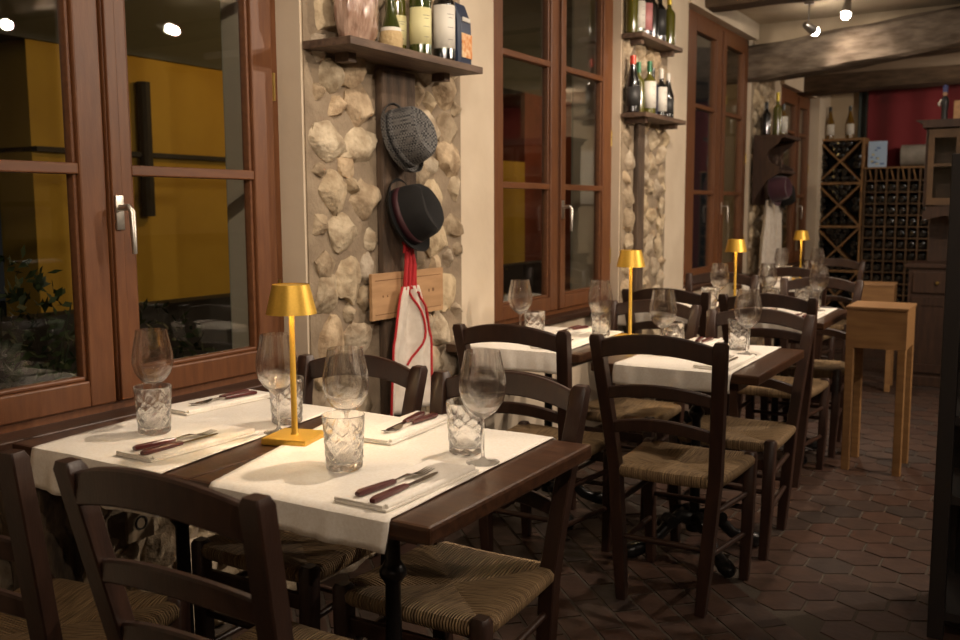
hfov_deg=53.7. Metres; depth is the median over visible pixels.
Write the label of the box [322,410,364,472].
tumbler
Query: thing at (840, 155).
wine bottle
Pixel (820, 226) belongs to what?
shelf
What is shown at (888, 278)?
wine bottle
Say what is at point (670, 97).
wine bottle
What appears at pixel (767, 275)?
wine glass
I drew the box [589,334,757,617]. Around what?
chair
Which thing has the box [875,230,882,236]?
wine bottle
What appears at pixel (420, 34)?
wine bottle
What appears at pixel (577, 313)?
trim
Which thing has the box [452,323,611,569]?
chair
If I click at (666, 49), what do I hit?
wall shelf
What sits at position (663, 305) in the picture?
wine glass
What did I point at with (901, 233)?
wine bottle
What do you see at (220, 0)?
wall
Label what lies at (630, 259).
table lamp
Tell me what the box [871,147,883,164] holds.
print
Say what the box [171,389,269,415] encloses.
napkin
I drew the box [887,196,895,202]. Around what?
wine bottle
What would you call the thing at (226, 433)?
napkin
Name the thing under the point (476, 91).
wall
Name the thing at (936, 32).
ceiling beam
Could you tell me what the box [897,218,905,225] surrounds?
wine bottle
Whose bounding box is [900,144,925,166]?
box
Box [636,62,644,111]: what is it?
wine bottle
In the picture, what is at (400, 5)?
wine bottle
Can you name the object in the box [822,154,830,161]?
wine bottle
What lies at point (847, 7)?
spotlight
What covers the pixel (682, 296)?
chair
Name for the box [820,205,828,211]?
wine bottle
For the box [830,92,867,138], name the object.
wall
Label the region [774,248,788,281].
wine glass
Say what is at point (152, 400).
tumbler
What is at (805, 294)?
tumbler
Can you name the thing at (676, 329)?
tumbler
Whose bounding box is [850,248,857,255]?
wine bottle
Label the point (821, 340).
chair
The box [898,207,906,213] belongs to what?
wine bottle
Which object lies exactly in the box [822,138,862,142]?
shelf
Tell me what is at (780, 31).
ceiling
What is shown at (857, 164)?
wine bottle
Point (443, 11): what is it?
wine bottle
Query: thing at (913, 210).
wine bottle
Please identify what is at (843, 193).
wine bottle
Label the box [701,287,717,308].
tumbler
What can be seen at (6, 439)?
trim
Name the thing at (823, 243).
wine bottle
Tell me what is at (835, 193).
wine bottle
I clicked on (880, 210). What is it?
wine bottle
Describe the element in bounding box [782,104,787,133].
wine bottle
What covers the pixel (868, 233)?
wine bottle
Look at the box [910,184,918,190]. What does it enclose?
wine bottle
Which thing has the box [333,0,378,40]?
packet
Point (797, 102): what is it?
window
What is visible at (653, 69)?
wine bottle
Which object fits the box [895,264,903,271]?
wine bottle
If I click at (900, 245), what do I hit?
wine bottle
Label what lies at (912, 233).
wine bottle
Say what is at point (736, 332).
tumbler
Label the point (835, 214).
wine bottle
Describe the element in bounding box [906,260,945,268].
countertop
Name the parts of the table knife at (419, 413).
blade, handle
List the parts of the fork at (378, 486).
handle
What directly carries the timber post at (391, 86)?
attached to the stone wall at (343, 195)
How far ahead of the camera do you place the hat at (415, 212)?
3.44 m
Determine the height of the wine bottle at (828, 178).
0.075 m
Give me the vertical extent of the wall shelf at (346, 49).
0.056 m
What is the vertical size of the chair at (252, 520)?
0.911 m
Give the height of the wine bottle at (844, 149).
0.075 m
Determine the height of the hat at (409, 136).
0.254 m
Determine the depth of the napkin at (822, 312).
4.78 m
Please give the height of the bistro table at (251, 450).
0.746 m
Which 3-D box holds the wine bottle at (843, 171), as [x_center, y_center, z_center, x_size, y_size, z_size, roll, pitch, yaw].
[3.904,-1.578,10.094,0.076,0.075,0.302,4,8,31]
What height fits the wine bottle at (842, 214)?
0.075 m
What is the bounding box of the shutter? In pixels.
[136,81,155,215]
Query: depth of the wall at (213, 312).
6.01 m
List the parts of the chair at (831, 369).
leg, leg, seat, rail, rail, leg, leg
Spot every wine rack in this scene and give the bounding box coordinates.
[819,137,869,319]
[861,166,929,302]
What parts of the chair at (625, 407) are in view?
leg, leg, seat, leg, rail, leg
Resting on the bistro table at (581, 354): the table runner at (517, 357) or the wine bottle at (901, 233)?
the table runner at (517, 357)
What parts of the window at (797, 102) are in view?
sash, handle, sash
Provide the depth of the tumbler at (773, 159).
7.95 m
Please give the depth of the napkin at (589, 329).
4.16 m
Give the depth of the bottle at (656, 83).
5.68 m
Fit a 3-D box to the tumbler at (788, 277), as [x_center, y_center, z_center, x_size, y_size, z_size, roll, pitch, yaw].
[2.239,-0.336,6.923,0.090,0.117,0.090,0,7,5]
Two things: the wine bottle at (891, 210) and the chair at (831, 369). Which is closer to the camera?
the chair at (831, 369)
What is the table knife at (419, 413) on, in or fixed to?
on the napkin at (374, 434)
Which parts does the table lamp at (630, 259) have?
lamp shade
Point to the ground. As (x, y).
(2, 303)
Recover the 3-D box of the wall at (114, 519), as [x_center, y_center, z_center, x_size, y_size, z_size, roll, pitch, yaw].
[-1.118,0.619,2.759,0.290,0.735,1.420,4,8,31]
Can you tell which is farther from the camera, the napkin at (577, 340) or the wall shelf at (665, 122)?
the wall shelf at (665, 122)
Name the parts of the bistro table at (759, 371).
table frame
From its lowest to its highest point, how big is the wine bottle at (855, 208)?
0.075 m
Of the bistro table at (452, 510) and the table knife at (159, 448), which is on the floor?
the bistro table at (452, 510)
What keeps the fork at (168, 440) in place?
on the napkin at (226, 433)
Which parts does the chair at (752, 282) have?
leg, rail, leg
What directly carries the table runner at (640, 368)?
on the bistro table at (759, 371)
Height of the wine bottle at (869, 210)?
0.075 m
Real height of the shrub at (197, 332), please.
1.036 m
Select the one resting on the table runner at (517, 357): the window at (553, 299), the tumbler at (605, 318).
the tumbler at (605, 318)
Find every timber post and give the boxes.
[375,67,432,545]
[630,123,644,397]
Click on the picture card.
(877, 151)
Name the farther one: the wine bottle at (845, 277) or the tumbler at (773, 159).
the wine bottle at (845, 277)
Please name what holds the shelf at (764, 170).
attached to the wall at (476, 91)
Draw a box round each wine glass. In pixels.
[131,328,173,382]
[255,332,297,434]
[322,346,368,456]
[459,348,505,466]
[508,279,531,324]
[588,280,612,338]
[649,289,676,355]
[710,263,728,307]
[734,288,761,355]
[758,263,777,307]
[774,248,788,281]
[809,264,828,310]
[810,248,824,263]
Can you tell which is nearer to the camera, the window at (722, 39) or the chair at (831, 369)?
the chair at (831, 369)
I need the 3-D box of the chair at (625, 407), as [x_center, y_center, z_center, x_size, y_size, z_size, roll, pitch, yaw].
[0.667,0.370,4.164,0.445,0.886,0.496,4,8,34]
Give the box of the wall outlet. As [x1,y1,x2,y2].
[124,511,153,543]
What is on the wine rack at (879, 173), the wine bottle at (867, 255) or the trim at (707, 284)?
the wine bottle at (867, 255)
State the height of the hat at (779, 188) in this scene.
0.288 m
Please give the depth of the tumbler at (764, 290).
4.99 m
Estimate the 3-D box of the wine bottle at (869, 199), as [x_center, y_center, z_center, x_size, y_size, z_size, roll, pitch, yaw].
[4.125,-1.269,9.975,0.076,0.075,0.302,4,8,31]
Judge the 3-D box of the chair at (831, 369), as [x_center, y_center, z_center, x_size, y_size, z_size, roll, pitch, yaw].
[1.807,0.232,5.185,0.445,0.911,0.496,4,8,31]
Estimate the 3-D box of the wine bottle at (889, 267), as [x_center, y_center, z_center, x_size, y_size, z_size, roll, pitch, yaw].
[4.308,-0.554,9.950,0.076,0.075,0.302,4,8,31]
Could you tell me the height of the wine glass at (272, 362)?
0.243 m
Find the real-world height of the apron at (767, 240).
0.850 m
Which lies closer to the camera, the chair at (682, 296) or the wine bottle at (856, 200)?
the chair at (682, 296)
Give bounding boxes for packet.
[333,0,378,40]
[454,2,471,63]
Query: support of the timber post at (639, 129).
attached to the wall at (476, 91)
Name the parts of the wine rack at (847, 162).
panel, panel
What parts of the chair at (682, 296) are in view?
leg, leg, rail, rail, leg, leg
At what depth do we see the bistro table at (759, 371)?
3.51 m
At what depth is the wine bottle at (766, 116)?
7.85 m
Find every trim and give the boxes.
[0,379,268,451]
[511,303,618,325]
[683,273,752,290]
[786,260,803,266]
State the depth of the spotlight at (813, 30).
6.98 m
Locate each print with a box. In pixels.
[462,17,469,22]
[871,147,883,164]
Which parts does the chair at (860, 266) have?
leg, leg, rail, seat, rail, leg, leg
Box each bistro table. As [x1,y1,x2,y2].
[12,415,321,633]
[189,439,590,639]
[446,333,633,529]
[591,348,803,577]
[631,308,719,445]
[718,309,846,465]
[732,284,830,378]
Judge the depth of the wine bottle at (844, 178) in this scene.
9.98 m
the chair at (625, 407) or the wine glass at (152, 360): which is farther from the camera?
the chair at (625, 407)
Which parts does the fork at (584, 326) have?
handle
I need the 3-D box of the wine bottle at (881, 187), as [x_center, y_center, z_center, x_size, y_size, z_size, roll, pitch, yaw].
[4.214,-1.380,9.907,0.076,0.075,0.302,4,8,31]
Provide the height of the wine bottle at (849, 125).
0.340 m
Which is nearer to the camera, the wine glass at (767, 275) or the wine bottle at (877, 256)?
the wine glass at (767, 275)
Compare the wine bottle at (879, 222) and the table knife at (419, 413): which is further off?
the wine bottle at (879, 222)
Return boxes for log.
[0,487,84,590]
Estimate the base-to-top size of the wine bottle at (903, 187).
0.075 m
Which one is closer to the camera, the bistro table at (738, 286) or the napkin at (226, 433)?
the napkin at (226, 433)
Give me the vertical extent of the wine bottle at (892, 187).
0.075 m
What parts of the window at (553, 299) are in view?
sash, handle, sash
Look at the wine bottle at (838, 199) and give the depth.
10.03 m
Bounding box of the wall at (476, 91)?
[0,0,830,629]
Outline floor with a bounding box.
[215,340,959,639]
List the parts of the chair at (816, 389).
leg, leg, rail, rail, seat, leg, leg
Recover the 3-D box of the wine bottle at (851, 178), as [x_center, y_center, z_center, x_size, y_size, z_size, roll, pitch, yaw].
[3.973,-1.503,10.062,0.076,0.075,0.302,4,8,31]
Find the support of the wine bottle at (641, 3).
on the wall shelf at (666, 49)
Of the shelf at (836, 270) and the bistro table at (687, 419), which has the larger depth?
the shelf at (836, 270)
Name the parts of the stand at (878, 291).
lid, leg, leg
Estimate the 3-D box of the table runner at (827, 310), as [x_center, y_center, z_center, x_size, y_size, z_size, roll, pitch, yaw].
[1.591,0.006,4.935,0.417,0.092,0.725,4,8,31]
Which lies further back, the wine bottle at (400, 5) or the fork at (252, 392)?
the wine bottle at (400, 5)
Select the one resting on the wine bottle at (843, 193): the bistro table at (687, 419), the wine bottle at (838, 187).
the wine bottle at (838, 187)
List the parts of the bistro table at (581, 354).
table frame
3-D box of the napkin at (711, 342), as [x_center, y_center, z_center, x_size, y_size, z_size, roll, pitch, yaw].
[0.863,0.093,3.765,0.126,0.016,0.316,4,8,31]
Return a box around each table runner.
[30,399,335,517]
[209,412,555,553]
[470,326,623,373]
[612,343,780,393]
[618,302,717,324]
[742,279,804,291]
[752,308,837,332]
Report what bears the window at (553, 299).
in the wall at (476, 91)
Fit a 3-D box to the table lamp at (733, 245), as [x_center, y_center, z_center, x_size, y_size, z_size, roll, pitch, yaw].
[1.409,-0.257,5.226,0.119,0.375,0.119,2,7,17]
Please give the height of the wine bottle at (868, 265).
0.075 m
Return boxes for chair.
[0,449,190,639]
[53,457,352,639]
[191,354,427,639]
[332,370,590,639]
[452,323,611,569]
[571,299,701,520]
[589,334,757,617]
[622,288,728,445]
[668,308,816,560]
[684,272,758,417]
[718,293,829,487]
[757,267,834,403]
[760,277,863,457]
[790,258,865,360]
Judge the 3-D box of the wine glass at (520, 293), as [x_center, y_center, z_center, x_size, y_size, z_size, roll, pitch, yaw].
[0.171,-0.049,4.026,0.102,0.243,0.102,-5,8,-36]
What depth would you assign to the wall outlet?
2.66 m
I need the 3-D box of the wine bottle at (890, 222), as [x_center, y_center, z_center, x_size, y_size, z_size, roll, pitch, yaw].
[4.306,-1.023,9.895,0.076,0.075,0.302,4,8,31]
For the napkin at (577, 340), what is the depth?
3.83 m
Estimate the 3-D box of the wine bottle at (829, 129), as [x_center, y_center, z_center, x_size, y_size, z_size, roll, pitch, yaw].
[3.736,-2.099,10.105,0.091,0.340,0.091,4,8,31]
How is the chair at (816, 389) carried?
on the floor
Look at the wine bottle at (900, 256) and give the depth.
9.76 m
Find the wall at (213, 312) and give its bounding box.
[0,260,541,386]
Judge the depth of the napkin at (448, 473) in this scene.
1.85 m
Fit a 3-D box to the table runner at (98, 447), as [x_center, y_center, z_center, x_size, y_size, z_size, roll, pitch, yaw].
[-0.712,0.319,2.411,0.443,0.102,0.764,3,7,24]
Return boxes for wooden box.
[953,100,959,118]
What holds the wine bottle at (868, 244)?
on the wine rack at (879, 173)
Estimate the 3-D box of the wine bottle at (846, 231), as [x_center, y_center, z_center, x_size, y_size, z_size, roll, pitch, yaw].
[3.941,-0.953,10.147,0.076,0.075,0.302,4,8,31]
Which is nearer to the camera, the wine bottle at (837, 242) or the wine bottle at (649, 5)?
the wine bottle at (649, 5)
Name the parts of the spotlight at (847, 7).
bulb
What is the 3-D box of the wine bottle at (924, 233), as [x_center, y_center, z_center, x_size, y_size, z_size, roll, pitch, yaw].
[4.576,-0.888,9.748,0.076,0.075,0.302,4,8,31]
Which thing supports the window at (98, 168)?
in the wall at (476, 91)
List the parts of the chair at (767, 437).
leg, leg, seat, rail, leg, rail, leg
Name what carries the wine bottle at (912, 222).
on the wine rack at (879, 173)
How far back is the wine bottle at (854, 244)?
9.99 m
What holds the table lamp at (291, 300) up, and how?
on the table runner at (303, 490)
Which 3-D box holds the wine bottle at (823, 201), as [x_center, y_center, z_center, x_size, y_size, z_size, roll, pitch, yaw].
[3.724,-1.286,10.239,0.076,0.075,0.302,4,8,31]
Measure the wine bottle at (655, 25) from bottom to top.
0.310 m
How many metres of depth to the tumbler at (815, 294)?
5.09 m
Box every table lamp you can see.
[261,283,323,446]
[616,250,644,335]
[725,239,746,295]
[792,230,809,279]
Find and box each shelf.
[303,35,482,82]
[621,111,685,129]
[622,31,682,57]
[752,134,800,204]
[819,225,858,227]
[821,182,860,184]
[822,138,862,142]
[828,268,856,272]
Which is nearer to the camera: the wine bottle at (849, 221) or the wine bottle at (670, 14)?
the wine bottle at (670, 14)
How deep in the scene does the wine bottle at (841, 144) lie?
9.96 m
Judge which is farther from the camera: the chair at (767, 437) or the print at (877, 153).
the print at (877, 153)
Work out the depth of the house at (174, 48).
7.24 m
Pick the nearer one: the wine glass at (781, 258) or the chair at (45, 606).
the chair at (45, 606)
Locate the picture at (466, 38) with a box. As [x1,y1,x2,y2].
[461,32,471,59]
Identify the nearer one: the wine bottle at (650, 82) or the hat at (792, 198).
the wine bottle at (650, 82)
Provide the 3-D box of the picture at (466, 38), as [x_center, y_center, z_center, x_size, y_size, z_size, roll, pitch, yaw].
[-0.051,-1.053,3.643,0.006,0.090,0.080,3,8,27]
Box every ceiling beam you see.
[726,6,959,84]
[797,64,959,95]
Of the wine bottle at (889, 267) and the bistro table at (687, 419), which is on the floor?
the bistro table at (687, 419)
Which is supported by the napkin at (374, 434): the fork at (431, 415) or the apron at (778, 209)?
the fork at (431, 415)
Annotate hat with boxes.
[381,103,437,172]
[386,178,443,250]
[767,174,791,205]
[781,185,795,209]
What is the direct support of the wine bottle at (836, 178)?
on the wine rack at (847, 162)
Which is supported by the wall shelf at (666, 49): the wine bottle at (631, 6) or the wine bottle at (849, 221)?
the wine bottle at (631, 6)
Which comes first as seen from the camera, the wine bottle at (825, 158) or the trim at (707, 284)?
the trim at (707, 284)
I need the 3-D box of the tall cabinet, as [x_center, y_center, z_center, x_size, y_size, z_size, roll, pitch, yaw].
[3.699,-0.468,6.765,1.150,1.915,0.498,4,8,31]
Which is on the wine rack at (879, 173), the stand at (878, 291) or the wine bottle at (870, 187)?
the wine bottle at (870, 187)
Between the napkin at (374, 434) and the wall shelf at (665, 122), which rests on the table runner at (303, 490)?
the napkin at (374, 434)
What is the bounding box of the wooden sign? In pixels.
[369,267,442,321]
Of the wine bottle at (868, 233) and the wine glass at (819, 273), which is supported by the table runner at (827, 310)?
the wine glass at (819, 273)
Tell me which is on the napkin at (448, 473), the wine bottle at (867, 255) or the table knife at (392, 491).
the table knife at (392, 491)
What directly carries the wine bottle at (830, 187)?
on the wine bottle at (835, 193)
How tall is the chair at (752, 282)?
0.911 m
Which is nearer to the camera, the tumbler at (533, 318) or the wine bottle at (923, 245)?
the tumbler at (533, 318)
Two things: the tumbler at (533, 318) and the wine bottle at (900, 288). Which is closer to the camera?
the tumbler at (533, 318)
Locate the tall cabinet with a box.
[906,118,959,386]
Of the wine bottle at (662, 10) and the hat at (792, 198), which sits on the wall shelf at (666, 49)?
the wine bottle at (662, 10)
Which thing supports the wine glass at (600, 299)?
on the table runner at (517, 357)
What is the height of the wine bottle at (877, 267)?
0.075 m
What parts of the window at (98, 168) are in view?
sash, handle, sash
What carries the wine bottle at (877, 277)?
on the wine rack at (879, 173)
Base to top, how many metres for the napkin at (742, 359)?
0.016 m
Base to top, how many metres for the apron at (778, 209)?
0.950 m
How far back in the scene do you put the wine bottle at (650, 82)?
5.58 m
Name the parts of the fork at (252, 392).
handle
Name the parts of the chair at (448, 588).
leg, leg, seat, leg, rail, rail, leg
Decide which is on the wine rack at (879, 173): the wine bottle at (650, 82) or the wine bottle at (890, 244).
the wine bottle at (890, 244)
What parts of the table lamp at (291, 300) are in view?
lamp shade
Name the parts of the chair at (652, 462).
leg, leg, rail, rail, rail, seat, leg, leg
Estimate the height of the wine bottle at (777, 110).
0.360 m
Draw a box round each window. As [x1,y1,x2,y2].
[0,0,283,433]
[493,0,612,323]
[683,8,748,285]
[781,86,809,262]
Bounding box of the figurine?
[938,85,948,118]
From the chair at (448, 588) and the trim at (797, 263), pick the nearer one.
the chair at (448, 588)
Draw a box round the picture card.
[868,141,887,166]
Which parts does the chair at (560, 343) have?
leg, rail, leg, rail, rail, seat, leg, leg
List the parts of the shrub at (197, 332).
stem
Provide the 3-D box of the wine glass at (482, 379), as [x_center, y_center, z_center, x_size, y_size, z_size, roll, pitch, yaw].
[0.006,0.186,2.030,0.102,0.243,0.102,-6,9,-41]
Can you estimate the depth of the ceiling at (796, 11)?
7.21 m
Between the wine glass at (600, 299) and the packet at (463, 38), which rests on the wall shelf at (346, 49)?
the packet at (463, 38)
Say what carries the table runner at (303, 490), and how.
on the bistro table at (452, 510)
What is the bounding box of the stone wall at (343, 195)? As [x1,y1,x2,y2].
[301,0,463,582]
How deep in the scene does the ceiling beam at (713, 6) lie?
6.55 m
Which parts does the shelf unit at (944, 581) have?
shelf, post, shelf, shelf, panel, rail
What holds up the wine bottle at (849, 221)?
on the wine rack at (847, 162)
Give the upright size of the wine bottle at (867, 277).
0.075 m
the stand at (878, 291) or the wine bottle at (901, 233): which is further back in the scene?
the wine bottle at (901, 233)
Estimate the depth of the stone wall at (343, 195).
3.34 m
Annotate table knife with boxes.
[140,433,217,454]
[191,389,248,404]
[369,471,437,502]
[384,411,424,432]
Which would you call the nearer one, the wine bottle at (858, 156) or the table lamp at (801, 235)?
the table lamp at (801, 235)
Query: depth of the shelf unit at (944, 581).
2.81 m
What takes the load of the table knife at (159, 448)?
on the napkin at (226, 433)
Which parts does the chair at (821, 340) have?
leg, rail, rail, seat, leg, leg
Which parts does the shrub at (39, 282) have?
stem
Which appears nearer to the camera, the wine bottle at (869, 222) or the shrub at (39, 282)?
the shrub at (39, 282)
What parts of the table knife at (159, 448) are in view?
handle, blade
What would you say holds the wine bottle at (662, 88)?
on the wall shelf at (665, 122)
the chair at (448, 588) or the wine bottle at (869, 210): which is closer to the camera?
the chair at (448, 588)
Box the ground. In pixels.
[0,300,6,316]
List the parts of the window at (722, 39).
sash, handle, sash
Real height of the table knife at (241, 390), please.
0.010 m
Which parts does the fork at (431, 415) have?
handle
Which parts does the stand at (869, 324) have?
leg, leg, lid, leg, leg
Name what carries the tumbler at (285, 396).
on the table runner at (98, 447)
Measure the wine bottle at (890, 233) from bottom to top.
0.075 m
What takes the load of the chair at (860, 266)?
on the floor
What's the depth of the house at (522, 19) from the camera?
12.52 m
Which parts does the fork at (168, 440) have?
handle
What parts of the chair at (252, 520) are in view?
leg, rail, rail, rail, leg, seat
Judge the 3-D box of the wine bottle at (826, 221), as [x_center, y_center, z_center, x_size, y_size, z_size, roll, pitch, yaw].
[3.769,-1.065,10.238,0.076,0.075,0.302,4,8,31]
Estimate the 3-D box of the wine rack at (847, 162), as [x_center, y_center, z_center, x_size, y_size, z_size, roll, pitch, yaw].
[3.876,-0.924,10.197,0.470,2.015,0.340,4,8,31]
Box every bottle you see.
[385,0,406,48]
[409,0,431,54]
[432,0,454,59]
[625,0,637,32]
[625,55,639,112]
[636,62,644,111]
[638,0,645,31]
[644,61,655,113]
[645,0,652,34]
[651,0,658,37]
[652,68,657,113]
[656,83,657,113]
[658,0,665,40]
[658,69,666,115]
[666,0,674,44]
[666,74,673,117]
[761,102,770,134]
[772,92,781,134]
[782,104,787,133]
[819,240,826,247]
[820,197,828,204]
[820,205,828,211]
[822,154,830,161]
[822,162,830,169]
[823,218,831,224]
[824,175,833,181]
[825,107,834,138]
[826,228,834,234]
[828,185,835,190]
[829,141,837,147]
[830,218,838,224]
[831,190,839,196]
[831,211,839,217]
[832,168,841,174]
[832,175,840,181]
[833,146,841,153]
[834,228,842,234]
[834,239,842,246]
[835,196,844,202]
[836,185,843,190]
[837,141,845,147]
[837,152,845,158]
[839,190,849,196]
[839,211,847,217]
[840,168,849,174]
[840,175,848,181]
[840,274,849,280]
[841,146,850,153]
[842,228,851,234]
[844,184,853,190]
[845,106,853,137]
[845,141,855,147]
[846,218,855,224]
[848,175,857,181]
[850,241,857,247]
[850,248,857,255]
[852,197,859,203]
[852,205,859,211]
[853,161,861,168]
[854,153,861,160]
[863,252,871,259]
[863,274,870,280]
[864,230,872,236]
[864,241,871,247]
[865,207,873,213]
[865,218,872,225]
[865,263,870,270]
[866,184,874,191]
[866,196,873,202]
[873,263,881,270]
[873,274,880,280]
[874,252,881,259]
[875,218,883,225]
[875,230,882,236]
[875,241,882,248]
[876,196,884,202]
[876,207,883,213]
[877,184,884,191]
[884,264,892,271]
[884,275,891,281]
[885,241,893,248]
[885,252,892,259]
[886,218,894,225]
[886,230,893,236]
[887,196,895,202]
[887,207,894,213]
[888,184,896,190]
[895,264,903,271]
[895,275,902,282]
[896,241,904,248]
[896,252,903,259]
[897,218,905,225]
[897,230,904,237]
[897,286,902,294]
[898,195,906,202]
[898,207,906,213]
[899,184,907,190]
[907,241,915,248]
[907,253,915,260]
[908,219,916,225]
[908,230,916,237]
[909,207,917,213]
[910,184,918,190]
[910,195,917,202]
[918,253,926,259]
[919,230,927,237]
[919,241,926,248]
[920,219,928,225]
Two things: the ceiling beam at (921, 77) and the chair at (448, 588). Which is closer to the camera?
the chair at (448, 588)
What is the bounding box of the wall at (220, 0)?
[220,0,785,348]
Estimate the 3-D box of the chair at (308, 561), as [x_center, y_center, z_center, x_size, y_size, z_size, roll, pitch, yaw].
[-0.451,0.563,2.561,0.445,0.886,0.496,4,8,31]
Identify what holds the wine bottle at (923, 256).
on the wine rack at (879, 173)
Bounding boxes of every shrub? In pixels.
[0,244,76,388]
[139,299,217,358]
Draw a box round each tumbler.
[133,383,171,435]
[269,375,303,425]
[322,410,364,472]
[446,398,484,455]
[524,310,545,329]
[591,308,611,336]
[661,321,684,338]
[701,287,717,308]
[728,318,750,350]
[762,288,779,309]
[768,155,777,164]
[780,266,792,279]
[795,289,812,311]
[805,286,821,308]
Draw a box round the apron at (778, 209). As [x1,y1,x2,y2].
[774,204,781,278]
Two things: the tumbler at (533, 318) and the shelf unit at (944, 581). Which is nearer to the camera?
the shelf unit at (944, 581)
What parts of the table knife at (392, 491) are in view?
handle, blade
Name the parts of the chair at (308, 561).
leg, seat, leg, leg, rail, leg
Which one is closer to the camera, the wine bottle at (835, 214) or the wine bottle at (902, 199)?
the wine bottle at (902, 199)
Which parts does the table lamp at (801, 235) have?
lamp shade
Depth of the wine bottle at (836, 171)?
10.02 m
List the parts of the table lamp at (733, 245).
lamp shade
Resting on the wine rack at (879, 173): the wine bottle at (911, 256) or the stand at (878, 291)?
the wine bottle at (911, 256)
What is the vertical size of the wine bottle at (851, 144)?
0.075 m
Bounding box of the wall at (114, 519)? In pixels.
[104,391,269,589]
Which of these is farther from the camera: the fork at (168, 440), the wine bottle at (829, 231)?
the wine bottle at (829, 231)
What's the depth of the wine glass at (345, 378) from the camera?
2.03 m
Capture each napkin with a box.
[116,424,258,462]
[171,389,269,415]
[334,459,478,511]
[363,411,447,444]
[530,337,588,348]
[547,327,591,334]
[689,337,723,345]
[693,354,756,370]
[794,311,824,316]
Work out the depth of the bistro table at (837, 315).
4.95 m
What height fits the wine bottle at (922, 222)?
0.075 m
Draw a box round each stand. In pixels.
[840,301,916,476]
[852,281,897,391]
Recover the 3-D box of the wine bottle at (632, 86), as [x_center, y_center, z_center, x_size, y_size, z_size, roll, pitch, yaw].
[0.885,-1.364,5.486,0.089,0.325,0.089,4,8,31]
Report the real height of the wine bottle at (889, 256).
0.075 m
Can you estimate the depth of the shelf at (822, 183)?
9.99 m
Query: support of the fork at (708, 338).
on the napkin at (711, 342)
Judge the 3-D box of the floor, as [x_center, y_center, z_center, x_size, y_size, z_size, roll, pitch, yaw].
[2.750,0.931,3.617,6.521,0.120,13.404,4,8,31]
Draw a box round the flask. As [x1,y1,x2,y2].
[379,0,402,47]
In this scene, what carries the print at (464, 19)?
attached to the packet at (463, 38)
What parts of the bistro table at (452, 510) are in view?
table frame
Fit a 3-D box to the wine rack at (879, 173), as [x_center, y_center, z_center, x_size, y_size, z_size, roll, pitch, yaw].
[4.352,-0.735,9.903,0.660,1.705,0.310,4,8,31]
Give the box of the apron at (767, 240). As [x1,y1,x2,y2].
[759,200,774,267]
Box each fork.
[132,429,216,450]
[188,390,256,404]
[355,467,434,496]
[381,413,437,431]
[563,325,588,330]
[696,337,713,341]
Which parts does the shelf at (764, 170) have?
panel, panel, panel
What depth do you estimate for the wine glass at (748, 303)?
3.47 m
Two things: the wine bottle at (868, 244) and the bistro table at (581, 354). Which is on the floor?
the bistro table at (581, 354)
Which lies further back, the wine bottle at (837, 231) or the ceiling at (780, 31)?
the wine bottle at (837, 231)
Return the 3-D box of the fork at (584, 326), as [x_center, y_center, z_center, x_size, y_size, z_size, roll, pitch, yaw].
[0.408,0.038,4.162,0.024,0.011,0.217,6,9,43]
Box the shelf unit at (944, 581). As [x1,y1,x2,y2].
[926,153,959,639]
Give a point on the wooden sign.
(384, 288)
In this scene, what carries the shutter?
hanging from the house at (174, 48)
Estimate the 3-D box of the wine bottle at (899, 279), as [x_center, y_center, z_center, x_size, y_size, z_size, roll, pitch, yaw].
[4.398,-0.431,9.911,0.076,0.075,0.302,4,8,31]
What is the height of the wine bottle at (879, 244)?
0.075 m
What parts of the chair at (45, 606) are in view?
rail, rail, leg, seat, leg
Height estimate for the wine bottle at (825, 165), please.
0.075 m
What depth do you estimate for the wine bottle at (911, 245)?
9.69 m
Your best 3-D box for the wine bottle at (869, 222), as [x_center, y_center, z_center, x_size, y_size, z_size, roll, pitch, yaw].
[4.125,-1.034,10.003,0.076,0.075,0.302,4,8,31]
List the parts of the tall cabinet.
door, drawer, cornice, door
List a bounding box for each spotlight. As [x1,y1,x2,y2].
[802,1,818,35]
[841,0,851,19]
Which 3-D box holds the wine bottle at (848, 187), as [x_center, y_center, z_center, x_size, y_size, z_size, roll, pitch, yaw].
[3.939,-1.412,10.093,0.076,0.075,0.302,4,8,31]
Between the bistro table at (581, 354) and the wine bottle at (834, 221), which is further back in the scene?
the wine bottle at (834, 221)
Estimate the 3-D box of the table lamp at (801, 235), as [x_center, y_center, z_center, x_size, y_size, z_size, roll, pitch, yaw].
[2.395,-0.479,7.070,0.119,0.375,0.119,2,7,17]
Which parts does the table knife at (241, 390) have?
handle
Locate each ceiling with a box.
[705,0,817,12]
[737,0,959,23]
[755,4,959,74]
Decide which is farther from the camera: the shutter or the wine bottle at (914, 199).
the wine bottle at (914, 199)
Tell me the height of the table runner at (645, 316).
0.087 m
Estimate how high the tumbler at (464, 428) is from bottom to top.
0.117 m
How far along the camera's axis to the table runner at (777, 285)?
6.70 m
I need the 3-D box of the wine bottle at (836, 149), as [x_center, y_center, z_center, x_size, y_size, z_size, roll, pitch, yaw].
[3.834,-1.809,10.109,0.076,0.075,0.302,4,8,31]
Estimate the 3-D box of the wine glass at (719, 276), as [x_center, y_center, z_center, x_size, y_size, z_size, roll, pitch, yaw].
[1.304,-0.188,5.157,0.102,0.243,0.102,-6,9,-39]
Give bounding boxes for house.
[0,0,229,316]
[503,0,571,290]

